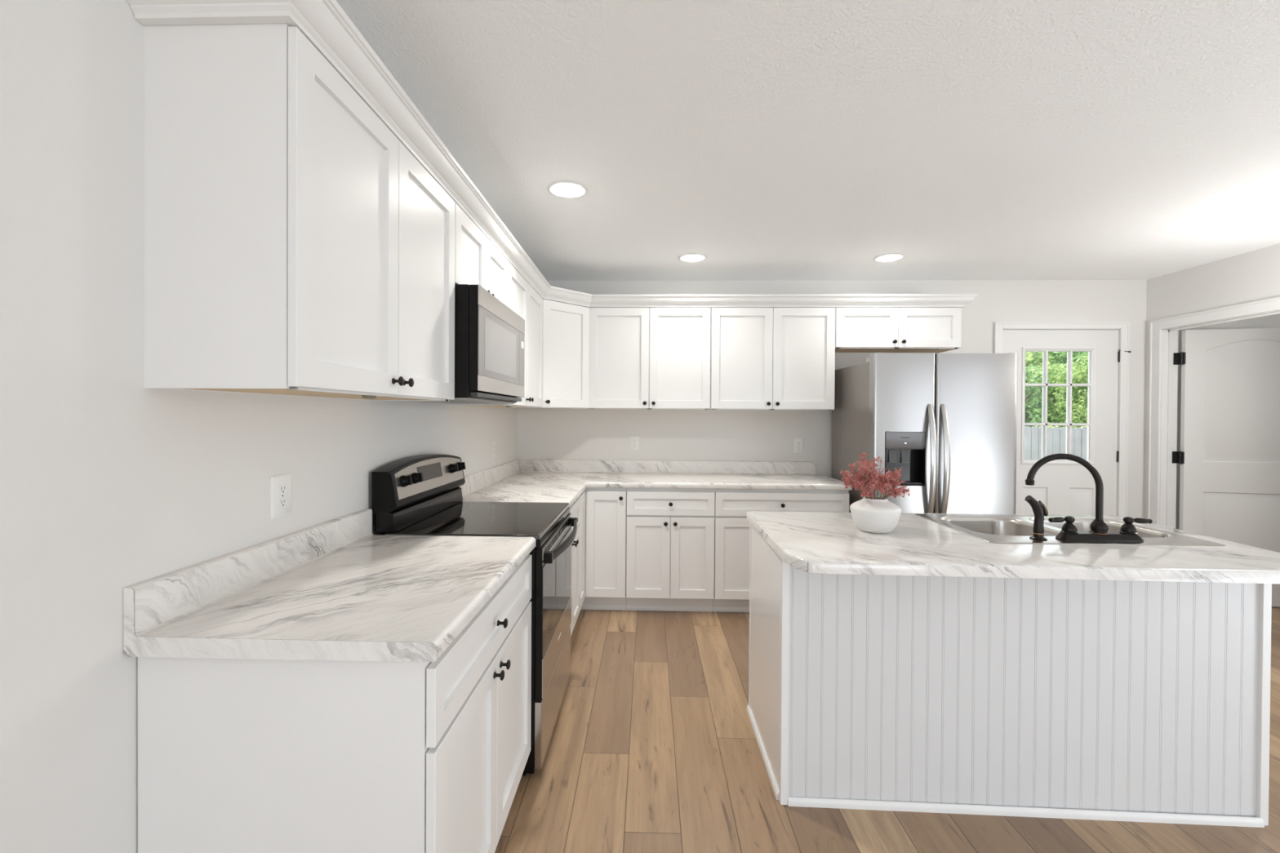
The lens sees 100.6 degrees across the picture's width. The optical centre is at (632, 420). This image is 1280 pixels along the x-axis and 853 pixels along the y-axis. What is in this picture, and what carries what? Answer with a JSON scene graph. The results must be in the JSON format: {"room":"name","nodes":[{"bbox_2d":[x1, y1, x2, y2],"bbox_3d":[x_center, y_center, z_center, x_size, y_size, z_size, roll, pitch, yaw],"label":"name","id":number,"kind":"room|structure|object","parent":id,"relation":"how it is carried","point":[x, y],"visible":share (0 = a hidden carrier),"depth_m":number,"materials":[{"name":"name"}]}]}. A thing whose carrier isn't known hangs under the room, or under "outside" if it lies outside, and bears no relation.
{"room":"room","nodes":[
{"label":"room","id":0,"kind":"room"},
{"bbox_2d":[0,0,517,852],"bbox_3d":[-1.165,0.143,-1.120,0.130,2.464,11.148,0,0,2],"label":"wall","id":1,"kind":"structure","parent":0,"point":[110,482],"depth_m":1.02,"materials":[{"name":"white paint"}]},
{"bbox_2d":[125,508,374,636],"bbox_3d":[-1.005,0.387,1.544,0.031,0.100,0.928,0,0,2],"label":"backsplash","id":2,"kind":"structure","parent":1,"relation":"attached to","point":[162,601],"depth_m":1.35,"materials":[{"name":"stone"}]},
{"bbox_2d":[270,473,291,519],"bbox_3d":[-1.016,0.219,1.538,0.008,0.122,0.086,0,0,2],"label":"wall outlet","id":3,"kind":"object","parent":1,"relation":"attached to","point":[280,485],"visible":1,"depth_m":1.53,"materials":[{"name":"white plastic"}]},
{"bbox_2d":[278,497,287,507],"bbox_3d":[-1.013,0.238,1.538,0.002,0.026,0.033,0,0,2],"label":"receptacle","id":4,"kind":"object","parent":3,"relation":"attached to","point":[282,502],"depth_m":1.54,"materials":[{"name":"grey plastic"}]},
{"bbox_2d":[278,484,287,493],"bbox_3d":[-1.013,0.200,1.538,0.002,0.026,0.033,0,0,2],"label":"receptacle","id":5,"kind":"object","parent":3,"relation":"attached to","point":[282,488],"depth_m":1.54,"materials":[{"name":"grey plastic"}]},
{"bbox_2d":[144,22,455,400],"bbox_3d":[-0.838,-0.447,1.570,0.354,0.770,0.912,0,0,2],"label":"upper cabinet","id":6,"kind":"object","parent":1,"relation":"attached to","point":[295,246],"visible":1,"depth_m":1.12,"materials":[{"name":"white wood"}]},
{"bbox_2d":[125,0,977,307],"bbox_3d":[0.250,-0.877,3.165,4.744,0.080,2.000,0,1,-42],"label":"crown molding","id":7,"kind":"structure","parent":6,"relation":"attached to","point":[325,24],"depth_m":1.60,"materials":[{"name":"white wood"}]},
{"bbox_2d":[454,203,508,306],"bbox_3d":[-0.812,-0.681,2.406,0.354,0.314,0.758,0,0,2],"label":"upper cabinet","id":8,"kind":"object","parent":1,"relation":"attached to","point":[477,261],"visible":0.25,"depth_m":2.30,"materials":[{"name":"white wood"}]},
{"bbox_2d":[412,284,524,404],"bbox_3d":[-0.781,-0.301,2.408,0.412,0.442,0.754,0,0,2],"label":"microwave","id":9,"kind":"object","parent":8,"relation":"attached to","point":[490,336],"visible":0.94,"depth_m":2.14,"materials":[{"name":"silver metal"}]},
{"bbox_2d":[459,458,519,496],"bbox_3d":[-0.945,0.373,3.545,0.031,0.100,1.550,0,0,2],"label":"backsplash","id":10,"kind":"structure","parent":1,"relation":"attached to","point":[475,482],"depth_m":3.47,"materials":[{"name":"stone"}]},
{"bbox_2d":[491,440,495,458],"bbox_3d":[-0.953,0.200,3.642,0.008,0.120,0.074,0,0,2],"label":"wall outlet","id":11,"kind":"object","parent":1,"relation":"attached to","point":[493,442],"visible":1,"depth_m":3.63,"materials":[{"name":"white plastic"}]},
{"bbox_2d":[446,262,542,408],"bbox_3d":[-0.788,-0.460,3.244,0.354,0.770,0.910,0,0,2],"label":"upper cabinet","id":12,"kind":"object","parent":1,"relation":"attached to","point":[523,300],"visible":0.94,"depth_m":3.27,"materials":[{"name":"white wood"}]},
{"bbox_2d":[336,0,1279,280],"bbox_3d":[2.888,-1.125,-1.257,8.265,0.120,11.178,0,0,2],"label":"ceiling","id":13,"kind":"structure","parent":0,"point":[763,140],"depth_m":2.01,"materials":[{"name":"white paint"}]},
{"bbox_2d":[546,180,587,198],"bbox_3d":[-0.314,-1.104,2.559,0.196,0.015,0.196,0,0,2],"label":"recessed light","id":14,"kind":"object","parent":13,"relation":"in","point":[561,188],"visible":1,"depth_m":2.54,"materials":[{"name":"white plastic"}]},
{"bbox_2d":[678,253,706,262],"bbox_3d":[0.410,-1.108,3.641,0.196,0.015,0.196,0,0,2],"label":"recessed light","id":15,"kind":"object","parent":13,"relation":"in","point":[690,257],"visible":1,"depth_m":3.61,"materials":[{"name":"white plastic"}]},
{"bbox_2d":[873,253,905,262],"bbox_3d":[1.744,-1.100,3.615,0.196,0.015,0.196,0,0,2],"label":"recessed light","id":16,"kind":"object","parent":13,"relation":"in","point":[889,257],"visible":1,"depth_m":3.59,"materials":[{"name":"white"}]},
{"bbox_2d":[868,461,879,499],"bbox_3d":[0.975,0.276,2.159,0.044,0.216,0.078,1,1,33],"label":"flower sprig","id":17,"kind":"object","parent":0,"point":[871,462],"visible":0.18,"depth_m":2.17,"materials":[{"name":"brown plant"}]},
{"bbox_2d":[874,483,890,499],"bbox_3d":[0.981,0.315,2.091,0.060,0.140,0.088,1,0,23],"label":"flower sprig","id":18,"kind":"object","parent":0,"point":[886,486],"visible":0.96,"depth_m":2.06,"materials":[{"name":"brown plant"}]},
{"bbox_2d":[494,606,1279,852],"bbox_3d":[2.873,1.439,-1.238,8.265,0.080,11.178,0,0,2],"label":"floor","id":19,"kind":"structure","parent":0,"point":[653,747],"depth_m":1.96,"materials":[{"name":"brown wood"}]},
{"bbox_2d":[137,554,531,852],"bbox_3d":[-0.692,0.918,1.550,0.656,0.880,0.902,0,0,2],"label":"base cabinet","id":20,"kind":"object","parent":19,"relation":"on","point":[235,755],"visible":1,"depth_m":1.10,"materials":[{"name":"white wood"}]},
{"bbox_2d":[123,508,535,662],"bbox_3d":[-0.699,0.409,1.534,0.644,0.140,0.931,0,0,2],"label":"countertop","id":21,"kind":"structure","parent":20,"relation":"on","point":[335,589],"depth_m":1.27,"materials":[{"name":"stone"}]},
{"bbox_2d":[371,453,577,775],"bbox_3d":[-0.622,0.756,2.381,0.717,1.191,0.756,0,0,2],"label":"range","id":22,"kind":"object","parent":19,"relation":"on","point":[420,495],"visible":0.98,"depth_m":2.19,"materials":[{"name":"black metal"}]},
{"bbox_2d":[384,502,568,540],"bbox_3d":[-0.634,0.437,2.379,0.594,0.020,0.756,0,0,2],"label":"cooktop","id":23,"kind":"object","parent":22,"relation":"in","point":[536,520],"depth_m":2.26,"materials":[{"name":"black glass"}]},
{"bbox_2d":[569,497,580,636],"bbox_3d":[-0.646,0.907,3.084,0.656,0.880,0.632,0,0,2],"label":"base cabinet","id":24,"kind":"object","parent":19,"relation":"on","point":[575,509],"visible":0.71,"depth_m":3.25,"materials":[{"name":"white wood"}]},
{"bbox_2d":[578,487,626,611],"bbox_3d":[-0.497,0.902,3.854,0.911,0.880,0.911,0,0,2],"label":"base cabinet","id":25,"kind":"object","parent":19,"relation":"on","point":[603,510],"visible":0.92,"depth_m":3.68,"materials":[{"name":"white wood"}]},
{"bbox_2d":[459,458,851,506],"bbox_3d":[0.261,0.399,3.509,2.444,0.138,1.550,0,0,2],"label":"countertop","id":26,"kind":"structure","parent":25,"relation":"on","point":[539,481],"depth_m":3.88,"materials":[{"name":"stone"}]},
{"bbox_2d":[626,488,715,611],"bbox_3d":[0.268,0.905,3.957,0.608,0.880,0.656,0,0,2],"label":"base cabinet","id":27,"kind":"object","parent":19,"relation":"on","point":[670,531],"visible":1,"depth_m":3.67,"materials":[{"name":"white wood"}]},
{"bbox_2d":[712,488,848,612],"bbox_3d":[1.029,0.910,3.934,0.912,0.880,0.656,0,0,2],"label":"base cabinet","id":28,"kind":"object","parent":19,"relation":"on","point":[731,506],"visible":0.36,"depth_m":3.65,"materials":[{"name":"white wood"}]},
{"bbox_2d":[831,352,1017,514],"bbox_3d":[2.008,0.461,3.757,0.910,1.792,0.845,0,0,2],"label":"refrigerator","id":29,"kind":"object","parent":19,"relation":"on","point":[949,420],"visible":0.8,"depth_m":3.40,"materials":[{"name":"grey metal"}]},
{"bbox_2d":[746,523,1271,827],"bbox_3d":[1.344,0.925,2.143,1.637,0.880,0.670,0,0,2],"label":"kitchen island","id":30,"kind":"object","parent":19,"relation":"on","point":[1094,700],"visible":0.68,"depth_m":1.85,"materials":[{"name":"white paint"}]},
{"bbox_2d":[746,511,1279,583],"bbox_3d":[1.404,0.466,2.072,1.762,0.038,0.935,0,0,2],"label":"island countertop","id":31,"kind":"structure","parent":30,"relation":"on","point":[813,542],"depth_m":1.77,"materials":[{"name":"stone"}]},
{"bbox_2d":[849,496,901,533],"bbox_3d":[0.972,0.378,2.130,0.188,0.132,0.188,0,0,2],"label":"vase","id":32,"kind":"object","parent":31,"relation":"on","point":[877,516],"visible":0.97,"depth_m":2.07,"materials":[{"name":"white ceramic"}]},
{"bbox_2d":[841,475,865,492],"bbox_3d":[0.922,0.307,2.160,0.138,0.155,0.061,0,0,13],"label":"flower sprig","id":33,"kind":"object","parent":32,"relation":"in","point":[846,484],"visible":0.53,"depth_m":2.17,"materials":[{"name":"brown plant"}]},
{"bbox_2d":[840,470,867,498],"bbox_3d":[0.902,0.291,2.129,0.161,0.186,0.049,0,0,-17],"label":"flower sprig","id":34,"kind":"object","parent":32,"relation":"in","point":[846,473],"visible":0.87,"depth_m":2.12,"materials":[{"name":"brown plant"}]},
{"bbox_2d":[843,474,866,498],"bbox_3d":[0.920,0.299,2.151,0.132,0.170,0.056,0,0,2],"label":"flower sprig","id":35,"kind":"object","parent":32,"relation":"in","point":[849,481],"visible":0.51,"depth_m":2.15,"materials":[{"name":"brown plant"}]},
{"bbox_2d":[848,462,863,487],"bbox_3d":[0.930,0.278,2.148,0.113,0.213,0.048,0,0,2],"label":"flower sprig","id":36,"kind":"object","parent":32,"relation":"in","point":[853,468],"visible":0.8,"depth_m":2.15,"materials":[{"name":"brown plant"}]},
{"bbox_2d":[853,464,872,498],"bbox_3d":[0.948,0.283,2.163,0.097,0.203,0.056,1,0,23],"label":"flower sprig","id":37,"kind":"object","parent":32,"relation":"in","point":[860,465],"visible":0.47,"depth_m":2.16,"materials":[{"name":"brown plant"}]},
{"bbox_2d":[854,479,871,498],"bbox_3d":[0.933,0.309,2.096,0.122,0.152,0.043,0,0,-19],"label":"flower sprig","id":38,"kind":"object","parent":32,"relation":"in","point":[858,485],"visible":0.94,"depth_m":2.09,"materials":[{"name":"brown plant"}]},
{"bbox_2d":[856,457,873,498],"bbox_3d":[0.938,0.265,2.114,0.103,0.238,0.049,0,0,-30],"label":"flower sprig","id":39,"kind":"object","parent":32,"relation":"in","point":[864,467],"visible":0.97,"depth_m":2.10,"materials":[{"name":"brown plant"}]},
{"bbox_2d":[860,452,872,499],"bbox_3d":[0.953,0.258,2.140,0.064,0.254,0.056,0,0,2],"label":"flower sprig","id":40,"kind":"object","parent":32,"relation":"in","point":[864,455],"visible":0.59,"depth_m":2.14,"materials":[{"name":"brown"}]},
{"bbox_2d":[860,488,875,497],"bbox_3d":[0.935,0.327,2.095,0.128,0.117,0.045,0,1,-39],"label":"flower sprig","id":41,"kind":"object","parent":32,"relation":"in","point":[865,492],"visible":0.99,"depth_m":2.07,"materials":[{"name":"brown plant"}]},
{"bbox_2d":[869,474,882,499],"bbox_3d":[0.951,0.297,2.095,0.044,0.176,0.099,0,0,8],"label":"flower sprig","id":42,"kind":"object","parent":32,"relation":"in","point":[875,484],"visible":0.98,"depth_m":2.07,"materials":[{"name":"brown plant"}]},
{"bbox_2d":[868,457,884,499],"bbox_3d":[0.965,0.266,2.111,0.052,0.237,0.047,0,0,-17],"label":"flower sprig","id":43,"kind":"object","parent":32,"relation":"in","point":[874,464],"visible":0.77,"depth_m":2.11,"materials":[{"name":"brown plant"}]},
{"bbox_2d":[875,473,884,496],"bbox_3d":[1.005,0.300,2.164,0.055,0.169,0.111,0,0,16],"label":"flower sprig","id":44,"kind":"object","parent":32,"relation":"in","point":[880,479],"visible":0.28,"depth_m":2.18,"materials":[{"name":"brown plant"}]},
{"bbox_2d":[876,456,887,499],"bbox_3d":[0.987,0.265,2.135,0.054,0.240,0.040,0,0,2],"label":"flower sprig","id":45,"kind":"object","parent":32,"relation":"in","point":[878,457],"visible":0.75,"depth_m":2.13,"materials":[{"name":"brown plant"}]},
{"bbox_2d":[877,469,893,498],"bbox_3d":[0.994,0.288,2.106,0.066,0.193,0.061,0,0,2],"label":"flower sprig","id":46,"kind":"object","parent":32,"relation":"in","point":[887,477],"visible":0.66,"depth_m":2.10,"materials":[{"name":"brown plant"}]},
{"bbox_2d":[881,470,900,499],"bbox_3d":[1.021,0.293,2.149,0.123,0.184,0.047,0,0,-2],"label":"flower sprig","id":47,"kind":"object","parent":32,"relation":"in","point":[898,475],"visible":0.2,"depth_m":2.14,"materials":[{"name":"brown plant"}]},
{"bbox_2d":[883,466,902,499],"bbox_3d":[1.013,0.284,2.108,0.108,0.202,0.055,0,0,2],"label":"flower sprig","id":48,"kind":"object","parent":32,"relation":"in","point":[896,471],"visible":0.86,"depth_m":2.11,"materials":[{"name":"brown plant"}]},
{"bbox_2d":[882,480,905,499],"bbox_3d":[1.022,0.311,2.118,0.115,0.149,0.057,0,0,-16],"label":"flower sprig","id":49,"kind":"object","parent":32,"relation":"in","point":[903,482],"visible":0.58,"depth_m":2.12,"materials":[{"name":"brown plant"}]},
{"bbox_2d":[886,484,910,497],"bbox_3d":[1.027,0.321,2.114,0.137,0.129,0.066,1,0,28],"label":"flower sprig","id":50,"kind":"object","parent":32,"relation":"in","point":[904,491],"visible":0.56,"depth_m":2.10,"materials":[{"name":"brown plant"}]},
{"bbox_2d":[915,514,1226,546],"bbox_3d":[1.732,0.539,2.202,0.840,0.188,0.566,0,0,2],"label":"sink","id":51,"kind":"object","parent":31,"relation":"in","point":[998,529],"visible":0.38,"depth_m":2.31,"materials":[{"name":"silver metal"}]},
{"bbox_2d":[1025,495,1048,540],"bbox_3d":[1.513,0.363,1.988,0.081,0.164,0.054,0,0,2],"label":"sprayer","id":52,"kind":"object","parent":51,"relation":"on","point":[1039,509],"visible":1,"depth_m":1.98,"materials":[{"name":"black metal"}]},
{"bbox_2d":[1025,453,1152,542],"bbox_3d":[1.712,0.286,1.984,0.425,0.320,0.084,0,0,6],"label":"faucet","id":53,"kind":"object","parent":31,"relation":"on","point":[1099,532],"visible":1,"depth_m":1.97,"materials":[{"name":"black metal"}]},
{"bbox_2d":[884,486,902,499],"bbox_3d":[1.009,0.322,2.103,0.116,0.126,0.054,1,1,41],"label":"flower sprig","id":54,"kind":"object","parent":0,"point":[898,491],"visible":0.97,"depth_m":2.07,"materials":[{"name":"brown plant"}]},
{"bbox_2d":[517,280,1279,528],"bbox_3d":[3.046,0.127,4.264,7.965,2.464,0.130,0,0,2],"label":"wall","id":55,"kind":"structure","parent":0,"point":[543,433],"depth_m":4.25,"materials":[{"name":"white paint"}]},
{"bbox_2d":[539,298,589,408],"bbox_3d":[-0.634,-0.468,3.995,0.614,0.762,0.620,0,0,2],"label":"upper cabinet","id":56,"kind":"object","parent":55,"relation":"attached to","point":[566,326],"visible":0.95,"depth_m":3.83,"materials":[{"name":"white wood"}]},
{"bbox_2d":[630,435,639,450],"bbox_3d":[0.014,0.184,4.287,0.074,0.120,0.008,0,0,2],"label":"wall outlet","id":57,"kind":"object","parent":55,"relation":"attached to","point":[634,440],"visible":1,"depth_m":4.29,"materials":[{"name":"white plastic"}]},
{"bbox_2d":[588,307,711,409],"bbox_3d":[0.128,-0.465,4.105,0.912,0.762,0.354,0,0,2],"label":"upper cabinet","id":58,"kind":"object","parent":55,"relation":"attached to","point":[640,358],"visible":1,"depth_m":3.96,"materials":[{"name":"white wood"}]},
{"bbox_2d":[520,459,815,474],"bbox_3d":[0.270,0.374,4.268,2.372,0.100,0.031,0,0,2],"label":"backsplash","id":59,"kind":"structure","parent":55,"relation":"attached to","point":[526,465],"depth_m":4.26,"materials":[{"name":"stone"}]},
{"bbox_2d":[710,307,835,410],"bbox_3d":[1.042,-0.459,4.078,0.912,0.762,0.354,0,0,2],"label":"upper cabinet","id":60,"kind":"object","parent":55,"relation":"attached to","point":[762,358],"visible":1,"depth_m":3.94,"materials":[{"name":"white wood"}]},
{"bbox_2d":[794,438,803,453],"bbox_3d":[1.328,0.203,4.247,0.074,0.120,0.008,0,0,2],"label":"wall outlet","id":61,"kind":"object","parent":55,"relation":"attached to","point":[798,442],"visible":1,"depth_m":4.25,"materials":[{"name":"white plastic"}]},
{"bbox_2d":[835,307,961,353],"bbox_3d":[1.957,-0.679,4.049,0.912,0.311,0.354,0,0,2],"label":"upper cabinet","id":62,"kind":"object","parent":55,"relation":"attached to","point":[857,330],"visible":0.99,"depth_m":3.91,"materials":[{"name":"white wood"}]},
{"bbox_2d":[993,322,1129,516],"bbox_3d":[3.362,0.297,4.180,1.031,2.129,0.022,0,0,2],"label":"trim","id":63,"kind":"structure","parent":55,"relation":"attached to","point":[1124,331],"depth_m":4.16,"materials":[{"name":"white wood"}]},
{"bbox_2d":[1002,329,1131,515],"bbox_3d":[3.398,0.318,4.200,0.974,2.062,0.076,0,0,2],"label":"door","id":64,"kind":"structure","parent":55,"relation":"in","point":[1065,487],"depth_m":4.19,"materials":[{"name":"white wood"}]},
{"bbox_2d":[1143,243,1279,518],"bbox_3d":[3.913,0.173,-1.273,0.115,2.464,10.888,0,0,2],"label":"wall","id":65,"kind":"structure","parent":0,"point":[1252,276],"depth_m":3.69,"materials":[{"name":"white paint"}]},
{"bbox_2d":[1146,296,1279,524],"bbox_3d":[3.989,0.304,3.573,0.024,2.131,1.089,0,0,2],"label":"trim","id":66,"kind":"structure","parent":65,"relation":"attached to","point":[1156,326],"depth_m":4.04,"materials":[{"name":"white wood"}]},
{"bbox_2d":[1159,309,1279,528],"bbox_3d":[4.058,0.339,3.575,0.117,2.062,0.943,0,0,2],"label":"trim","id":67,"kind":"structure","parent":65,"relation":"attached to","point":[1169,385],"depth_m":4.03,"materials":[{"name":"white wood"}]},
{"bbox_2d":[1172,328,1279,606],"bbox_3d":[4.557,0.345,3.927,0.947,2.035,0.050,0,0,11],"label":"door","id":68,"kind":"structure","parent":65,"relation":"in","point":[1228,456],"depth_m":3.93,"materials":[{"name":"white wood"}]},
{"label":"outside","id":69,"kind":"structure","parent":0,"visible":0},
{"bbox_3d":[10.944,1.824,14.935,27.000,0.100,21.512,0,0,2],"label":"ground","id":70,"kind":"structure","parent":69,"visible":0},
{"bbox_2d":[1024,364,1053,427],"bbox_3d":[9.068,-0.025,13.513,2.489,3.611,2.538,0,0,-3],"label":"tree","id":71,"kind":"object","parent":70,"relation":"on","point":[1032,411],"visible":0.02,"depth_m":12.70,"materials":[{"name":"green plant"}]},
{"bbox_2d":[1025,351,1066,427],"bbox_3d":[11.934,-0.349,17.114,3.650,4.236,3.924,0,1,-39],"label":"tree","id":72,"kind":"object","parent":70,"relation":"on","point":[1031,358],"visible":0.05,"depth_m":15.68,"materials":[{"name":"green plant"}]},
{"bbox_2d":[1024,426,1087,460],"bbox_3d":[9.074,0.961,10.812,10.500,1.667,0.154,0,0,2],"label":"wooden fence","id":73,"kind":"object","parent":70,"relation":"on","point":[1056,437],"visible":0.02,"depth_m":10.75,"materials":[{"name":"white wood"}]},
{"bbox_2d":[1034,351,1084,376],"bbox_3d":[16.421,-0.846,22.939,6.639,5.192,6.290,0,0,2],"label":"tree","id":74,"kind":"object","parent":70,"relation":"on","point":[1061,357],"visible":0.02,"depth_m":20.93,"materials":[{"name":"green plant"}]},
{"bbox_2d":[1035,425,1086,428],"bbox_3d":[9.566,0.890,11.555,1.595,1.812,0.984,1,0,27],"label":"shrub","id":75,"kind":"object","parent":70,"relation":"on","point":[1081,427],"visible":0.02,"depth_m":11.61,"materials":[{"name":"green plant"}]},
{"bbox_2d":[1047,353,1088,446],"bbox_3d":[12.097,0.041,13.480,2.742,3.514,2.539,1,1,43],"label":"tree","id":76,"kind":"object","parent":70,"relation":"on","point":[1080,374],"visible":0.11,"depth_m":13.57,"materials":[{"name":"green plant"}]},
{"bbox_2d":[1058,351,1088,422],"bbox_3d":[15.613,-0.328,16.931,4.147,4.240,3.964,0,0,2],"label":"tree","id":77,"kind":"object","parent":70,"relation":"on","point":[1074,359],"visible":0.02,"depth_m":17.12,"materials":[{"name":"green plant"}]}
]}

